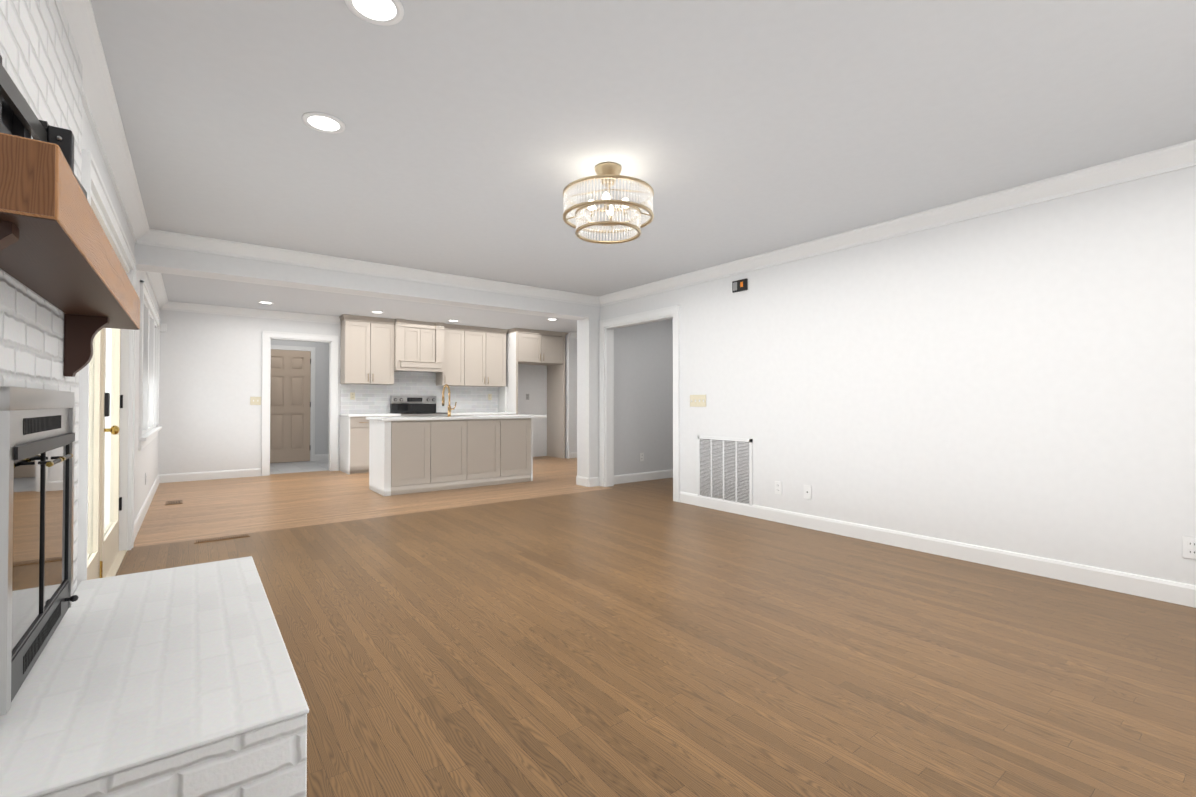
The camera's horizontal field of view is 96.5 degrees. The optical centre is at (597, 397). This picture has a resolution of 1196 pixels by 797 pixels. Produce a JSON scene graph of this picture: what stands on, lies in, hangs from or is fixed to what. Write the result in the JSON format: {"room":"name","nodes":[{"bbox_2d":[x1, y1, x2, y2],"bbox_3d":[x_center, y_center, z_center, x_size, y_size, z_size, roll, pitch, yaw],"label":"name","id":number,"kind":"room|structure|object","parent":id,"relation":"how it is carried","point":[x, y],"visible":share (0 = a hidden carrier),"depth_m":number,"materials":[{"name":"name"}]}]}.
{"room":"living room","nodes":[
{"label":"living room","id":0,"kind":"room"},
{"bbox_2d":[270,460,328,473],"bbox_3d":[-5.171,1.230,9.210,2.100,0.100,2.100,0,-1,-37],"label":"floor","id":1,"kind":"structure","parent":0,"point":[294,467],"depth_m":9.06,"materials":[{"name":"grey tile"}]},
{"bbox_2d":[82,104,1195,584],"bbox_3d":[-0.309,-0.081,5.942,7.740,2.450,12.840,0,-1,-37],"label":"wall","id":2,"kind":"structure","parent":0,"point":[1018,380],"depth_m":3.86,"materials":[{"name":"paint"}]},
{"bbox_2d":[77,149,135,586],"bbox_3d":[-2.879,0.041,3.071,0.178,2.145,2.210,0,-1,-37],"label":"door frame","id":3,"kind":"structure","parent":2,"relation":"attached to","point":[99,199],"depth_m":3.75,"materials":[{"name":"paint"}]},
{"bbox_2d":[87,328,126,579],"bbox_3d":[-2.882,0.101,3.067,0.190,2.024,1.990,0,-1,-37],"label":"french door","id":4,"kind":"structure","parent":2,"relation":"in","point":[105,556],"depth_m":3.07,"materials":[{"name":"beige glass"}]},
{"bbox_2d":[61,0,152,244],"bbox_3d":[-1.530,-1.298,1.478,0.094,0.110,6.930,0,-1,-37],"label":"crown molding","id":5,"kind":"structure","parent":2,"relation":"attached to","point":[101,108],"depth_m":2.43,"materials":[{"name":"paint"}]},
{"bbox_2d":[134,474,161,540],"bbox_3d":[-4.704,1.083,5.589,0.016,0.115,4.005,0,-1,-37],"label":"baseboard","id":6,"kind":"structure","parent":2,"relation":"attached to","point":[140,517],"depth_m":5.14,"materials":[{"name":"paint"}]},
{"bbox_2d":[138,280,161,449],"bbox_3d":[-4.851,-0.266,5.707,0.203,1.475,2.810,0,-1,-37],"label":"triple window","id":7,"kind":"structure","parent":2,"relation":"in","point":[149,368],"depth_m":5.35,"materials":[{"name":"paint"}]},
{"bbox_2d":[145,271,168,309],"bbox_3d":[-4.867,-1.251,5.894,0.094,0.110,3.360,0,-1,-37],"label":"crown molding","id":8,"kind":"structure","parent":2,"relation":"attached to","point":[155,279],"depth_m":6.15,"materials":[{"name":"paint"}]},
{"bbox_2d":[162,468,260,482],"bbox_3d":[-5.432,1.104,7.538,1.145,0.115,0.016,0,-1,-37],"label":"baseboard","id":9,"kind":"structure","parent":2,"relation":"attached to","point":[210,475],"depth_m":7.51,"materials":[{"name":"paint"}]},
{"bbox_2d":[169,301,339,323],"bbox_3d":[-4.951,-1.230,7.877,2.110,0.110,0.094,0,-1,-37],"label":"crown molding","id":10,"kind":"structure","parent":2,"relation":"attached to","point":[173,306],"depth_m":7.79,"materials":[{"name":"paint"}]},
{"bbox_2d":[250,397,260,404],"bbox_3d":[-5.032,0.055,7.850,0.135,0.120,0.014,0,-1,-37],"label":"switch plate","id":11,"kind":"object","parent":2,"relation":"attached to","point":[253,400],"depth_m":7.85,"materials":[{"name":"beige plastic"}]},
{"bbox_2d":[270,349,310,462],"bbox_3d":[-5.614,0.163,9.639,0.767,2.027,0.110,0,-1,-37],"label":"door","id":12,"kind":"structure","parent":2,"relation":"in","point":[290,404],"depth_m":9.69,"materials":[{"name":"brown wood"}]},
{"bbox_2d":[271,345,314,460],"bbox_3d":[-5.638,0.127,9.666,0.920,2.115,0.028,0,-1,-37],"label":"door frame","id":13,"kind":"structure","parent":2,"relation":"attached to","point":[312,411],"depth_m":9.91,"materials":[{"name":"paint"}]},
{"bbox_2d":[261,331,338,475],"bbox_3d":[-4.593,0.094,8.251,1.030,2.150,0.148,0,-1,-37],"label":"door frame","id":14,"kind":"structure","parent":2,"relation":"attached to","point":[331,340],"depth_m":8.20,"materials":[{"name":"paint"}]},
{"bbox_2d":[315,454,328,460],"bbox_3d":[-5.123,1.131,10.052,0.370,0.115,0.016,0,-1,-37],"label":"baseboard","id":15,"kind":"structure","parent":2,"relation":"attached to","point":[320,456],"depth_m":10.01,"materials":[{"name":"paint"}]},
{"bbox_2d":[350,392,354,399],"bbox_3d":[-3.972,-0.017,8.641,0.072,0.116,0.008,0,-1,-37],"label":"electrical outlet plate","id":16,"kind":"object","parent":2,"relation":"attached to","point":[352,395],"depth_m":8.64,"materials":[{"name":"beige plastic"}]},
{"bbox_2d":[340,318,394,385],"bbox_3d":[-3.729,-0.716,8.645,0.745,1.009,0.330,0,-1,-37],"label":"upper cabinet","id":17,"kind":"object","parent":2,"relation":"attached to","point":[382,360],"depth_m":8.50,"materials":[{"name":"beige wood"}]},
{"bbox_2d":[149,229,596,305],"bbox_3d":[-1.785,-1.254,5.569,4.380,0.110,0.094,0,-1,-37],"label":"crown molding","id":18,"kind":"structure","parent":2,"relation":"attached to","point":[166,239],"depth_m":5.11,"materials":[{"name":"paint"}]},
{"bbox_2d":[391,319,422,369],"bbox_3d":[-3.226,-0.880,8.977,0.451,0.783,0.410,0,-1,-37],"label":"upper cabinet","id":19,"kind":"object","parent":2,"relation":"attached to","point":[408,333],"depth_m":8.82,"materials":[{"name":"beige wood"}]},
{"bbox_2d":[423,322,446,369],"bbox_3d":[-2.943,-0.877,9.191,0.451,0.783,0.410,0,-1,-37],"label":"upper cabinet","id":20,"kind":"object","parent":2,"relation":"attached to","point":[434,334],"depth_m":9.08,"materials":[{"name":"beige wood"}]},
{"bbox_2d":[435,326,470,385],"bbox_3d":[-2.599,-0.707,9.499,0.465,1.009,0.330,0,-1,-37],"label":"upper cabinet","id":21,"kind":"object","parent":2,"relation":"attached to","point":[458,372],"depth_m":9.40,"materials":[{"name":"beige wood"}]},
{"bbox_2d":[471,330,506,385],"bbox_3d":[-2.165,-0.703,9.827,0.885,1.009,0.330,0,-1,-37],"label":"upper cabinet","id":22,"kind":"object","parent":2,"relation":"attached to","point":[488,347],"depth_m":9.75,"materials":[{"name":"beige wood"}]},
{"bbox_2d":[507,330,562,365],"bbox_3d":[-1.254,-0.928,10.337,1.000,0.560,0.618,0,-1,-37],"label":"upper cabinet","id":23,"kind":"object","parent":2,"relation":"attached to","point":[527,347],"depth_m":10.02,"materials":[{"name":"beige wood"}]},
{"bbox_2d":[569,332,576,338],"bbox_3d":[-0.030,-1.199,10.743,1.280,0.110,0.094,0,-1,-37],"label":"crown molding","id":24,"kind":"structure","parent":2,"relation":"attached to","point":[573,335],"depth_m":10.39,"materials":[{"name":"paint"}]},
{"bbox_2d":[569,452,576,458],"bbox_3d":[-0.053,1.139,10.750,1.280,0.115,0.016,0,-1,-37],"label":"baseboard","id":25,"kind":"structure","parent":2,"relation":"attached to","point":[572,454],"depth_m":10.42,"materials":[{"name":"paint"}]},
{"bbox_2d":[576,476,598,484],"bbox_3d":[0.921,1.109,7.996,3.046,0.115,0.016,0,-1,-37],"label":"baseboard","id":26,"kind":"structure","parent":2,"relation":"attached to","point":[579,479],"depth_m":6.92,"materials":[{"name":"paint"}]},
{"bbox_2d":[599,305,679,501],"bbox_3d":[0.517,0.075,6.439,0.176,2.150,1.420,0,-1,-37],"label":"door frame","id":27,"kind":"structure","parent":2,"relation":"attached to","point":[607,327],"depth_m":6.88,"materials":[{"name":"paint"}]},
{"bbox_2d":[640,453,643,460],"bbox_3d":[0.607,0.830,7.391,0.072,0.116,0.008,0,-1,-37],"label":"electrical outlet plate","id":28,"kind":"object","parent":2,"relation":"attached to","point":[641,454],"depth_m":7.39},
{"bbox_2d":[614,469,672,483],"bbox_3d":[1.227,1.108,7.854,2.728,0.115,0.016,0,-1,-37],"label":"baseboard","id":29,"kind":"structure","parent":2,"relation":"attached to","point":[644,476],"depth_m":7.39,"materials":[{"name":"paint"}]},
{"bbox_2d":[690,395,705,406],"bbox_3d":[1.055,0.041,5.614,0.014,0.117,0.210,0,-1,-37],"label":"switch plate","id":30,"kind":"object","parent":2,"relation":"attached to","point":[697,400],"depth_m":5.62,"materials":[{"name":"beige plastic"}]},
{"bbox_2d":[697,436,752,505],"bbox_3d":[1.256,0.738,5.342,0.012,0.670,0.690,0,-1,-37],"label":"air vent","id":31,"kind":"object","parent":2,"relation":"in","point":[724,468],"visible":1,"depth_m":5.32,"materials":[{"name":"white metal"}]},
{"bbox_2d":[732,278,747,292],"bbox_3d":[1.379,-1.083,5.191,0.022,0.110,0.170,0,-1,-37],"label":"detector","id":32,"kind":"object","parent":2,"relation":"attached to","point":[739,285],"depth_m":5.18,"materials":[{"name":"black plastic"}]},
{"bbox_2d":[775,481,781,494],"bbox_3d":[1.634,0.823,4.843,0.009,0.116,0.072,0,-1,-37],"label":"electrical outlet plate","id":33,"kind":"object","parent":2,"relation":"attached to","point":[778,485],"depth_m":4.84,"materials":[{"name":"white plastic"}]},
{"bbox_2d":[804,485,810,498],"bbox_3d":[1.809,0.820,4.612,0.009,0.116,0.072,0,-1,-37],"label":"electrical outlet plate","id":34,"kind":"object","parent":2,"relation":"attached to","point":[807,489],"depth_m":4.61,"materials":[{"name":"white plastic"}]},
{"bbox_2d":[597,139,1195,306],"bbox_3d":[2.081,-1.269,4.207,0.094,0.110,6.930,0,-1,-37],"label":"crown molding","id":35,"kind":"structure","parent":2,"relation":"attached to","point":[1182,155],"depth_m":3.68,"materials":[{"name":"paint"}]},
{"bbox_2d":[680,491,1195,607],"bbox_3d":[2.547,1.062,3.629,0.016,0.115,5.485,0,-1,-37],"label":"baseboard","id":36,"kind":"structure","parent":2,"relation":"attached to","point":[1180,593],"depth_m":3.58,"materials":[{"name":"paint"}]},
{"bbox_2d":[1182,536,1195,559],"bbox_3d":[3.154,0.801,2.833,0.009,0.116,0.072,0,-1,-37],"label":"electrical outlet plate","id":37,"kind":"object","parent":2,"relation":"attached to","point":[1189,547],"depth_m":2.84,"materials":[{"name":"white plastic"}]},
{"bbox_2d":[91,0,1195,332],"bbox_3d":[-0.297,-1.365,5.965,8.070,0.120,13.200,0,-1,-37],"label":"ceiling","id":38,"kind":"structure","parent":0,"point":[475,138],"depth_m":2.58,"materials":[{"name":"paint"}]},
{"bbox_2d":[258,301,273,303],"bbox_3d":[-4.529,-1.288,7.278,0.189,0.006,0.189,1,-1,-43],"label":"recessed light","id":39,"kind":"object","parent":38,"relation":"in","point":[263,302],"depth_m":7.26,"materials":[{"name":"paint"}]},
{"bbox_2d":[302,112,344,132],"bbox_3d":[-1.339,-1.338,2.607,0.189,0.006,0.189,1,-1,-43],"label":"recessed light","id":40,"kind":"object","parent":38,"relation":"in","point":[322,122],"depth_m":2.60,"materials":[{"name":"paint"}]},
{"bbox_2d":[135,243,588,319],"bbox_3d":[-1.967,-1.174,5.660,4.440,0.270,0.270,0,-1,-37],"label":"ceiling beam","id":41,"kind":"structure","parent":38,"relation":"attached to","point":[150,258],"depth_m":5.11,"materials":[{"name":"paint"}]},
{"bbox_2d":[344,0,403,25],"bbox_3d":[-0.768,-1.346,1.835,0.189,0.006,0.189,1,-1,-43],"label":"recessed light","id":42,"kind":"object","parent":38,"relation":"in","point":[384,12],"depth_m":1.86,"materials":[{"name":"paint"}]},
{"bbox_2d":[563,162,653,243],"bbox_3d":[0.059,-1.142,3.110,0.528,0.388,0.528,0,-1,-37],"label":"chandelier","id":43,"kind":"object","parent":38,"relation":"hanging from","point":[608,174],"visible":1,"depth_m":3.01,"materials":[{"name":"glass"}]},
{"bbox_2d":[116,456,1195,796],"bbox_3d":[0.336,1.186,5.099,8.070,0.100,11.100,0,-1,-37],"label":"floor","id":44,"kind":"structure","parent":0,"point":[642,639],"depth_m":2.32,"materials":[{"name":"brown wood"}]},
{"bbox_2d":[0,0,308,796],"bbox_3d":[-1.262,-0.078,1.526,0.594,2.350,1.704,0,-1,-37],"label":"fireplace","id":45,"kind":"object","parent":44,"relation":"on","point":[182,681],"visible":1,"depth_m":1.27,"materials":[{"name":"brick"}]},
{"bbox_2d":[0,132,139,329],"bbox_3d":[-1.422,-0.340,1.455,0.166,0.124,1.622,0,-1,-37],"label":"mantel shelf","id":46,"kind":"object","parent":45,"relation":"attached to","point":[62,257],"depth_m":1.05,"materials":[{"name":"brown wood"}]},
{"bbox_2d":[165,500,182,504],"bbox_3d":[-4.582,1.138,5.770,0.150,0.008,0.260,0,-1,-37],"label":"floor vent","id":47,"kind":"object","parent":44,"relation":"in","point":[174,502],"depth_m":5.74,"materials":[{"name":"brown wood"}]},
{"bbox_2d":[194,533,249,543],"bbox_3d":[-2.988,1.122,4.249,0.360,0.008,0.110,0,-1,-37],"label":"floor vent","id":48,"kind":"object","parent":44,"relation":"in","point":[240,535],"depth_m":4.23,"materials":[{"name":"beige metal"}]},
{"bbox_2d":[340,414,368,473],"bbox_3d":[-3.637,0.737,8.526,0.767,0.870,0.605,0,-1,-37],"label":"base cabinet","id":49,"kind":"object","parent":44,"relation":"on","point":[354,432],"depth_m":8.18,"materials":[{"name":"beige wood"}]},
{"bbox_2d":[347,414,400,417],"bbox_3d":[-3.633,0.284,8.518,0.777,0.034,0.630,0,-1,-37],"label":"countertop","id":50,"kind":"structure","parent":49,"relation":"on","point":[348,415],"depth_m":8.21,"materials":[{"name":"white stone"}]},
{"bbox_2d":[390,396,447,415],"bbox_3d":[-2.982,0.567,8.934,0.764,1.180,0.711,0,-1,-37],"label":"range","id":51,"kind":"object","parent":44,"relation":"on","point":[414,405],"visible":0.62,"depth_m":9.07,"materials":[{"name":"silver metal"}]},
{"bbox_2d":[369,420,532,495],"bbox_3d":[-1.886,0.721,7.033,1.970,0.870,0.664,0,-1,-37],"label":"kitchen island","id":52,"kind":"object","parent":44,"relation":"on","point":[412,454],"depth_m":6.65,"materials":[{"name":"beige wood"}]},
{"bbox_2d":[366,416,545,419],"bbox_3d":[-1.817,0.268,7.096,2.210,0.034,0.735,0,-1,-37],"label":"island countertop","id":53,"kind":"structure","parent":52,"relation":"on","point":[387,417],"depth_m":6.78,"materials":[{"name":"white stone"}]},
{"bbox_2d":[409,415,468,416],"bbox_3d":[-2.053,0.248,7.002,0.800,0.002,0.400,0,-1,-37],"label":"sink basin","id":54,"kind":"object","parent":53,"relation":"in","point":[451,415],"depth_m":6.78,"materials":[{"name":"silver metal"}]},
{"bbox_2d":[442,384,456,416],"bbox_3d":[-1.923,0.041,6.888,0.127,0.415,0.258,0,-1,-37],"label":"faucet","id":55,"kind":"object","parent":53,"relation":"on","point":[443,399],"depth_m":6.80,"materials":[{"name":"gold metal"}]},
{"bbox_2d":[451,414,498,414],"bbox_3d":[-2.356,0.748,9.498,0.913,0.870,0.600,0,-1,-37],"label":"base cabinet","id":56,"kind":"object","parent":44,"relation":"on","point":[451,414],"depth_m":9.26,"materials":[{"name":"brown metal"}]},
{"bbox_2d":[487,410,506,413],"bbox_3d":[-2.197,0.296,9.604,1.292,0.034,0.630,0,-1,-37],"label":"countertop","id":57,"kind":"structure","parent":56,"relation":"on","point":[488,411],"depth_m":9.85,"materials":[{"name":"white stone"}]}
]}

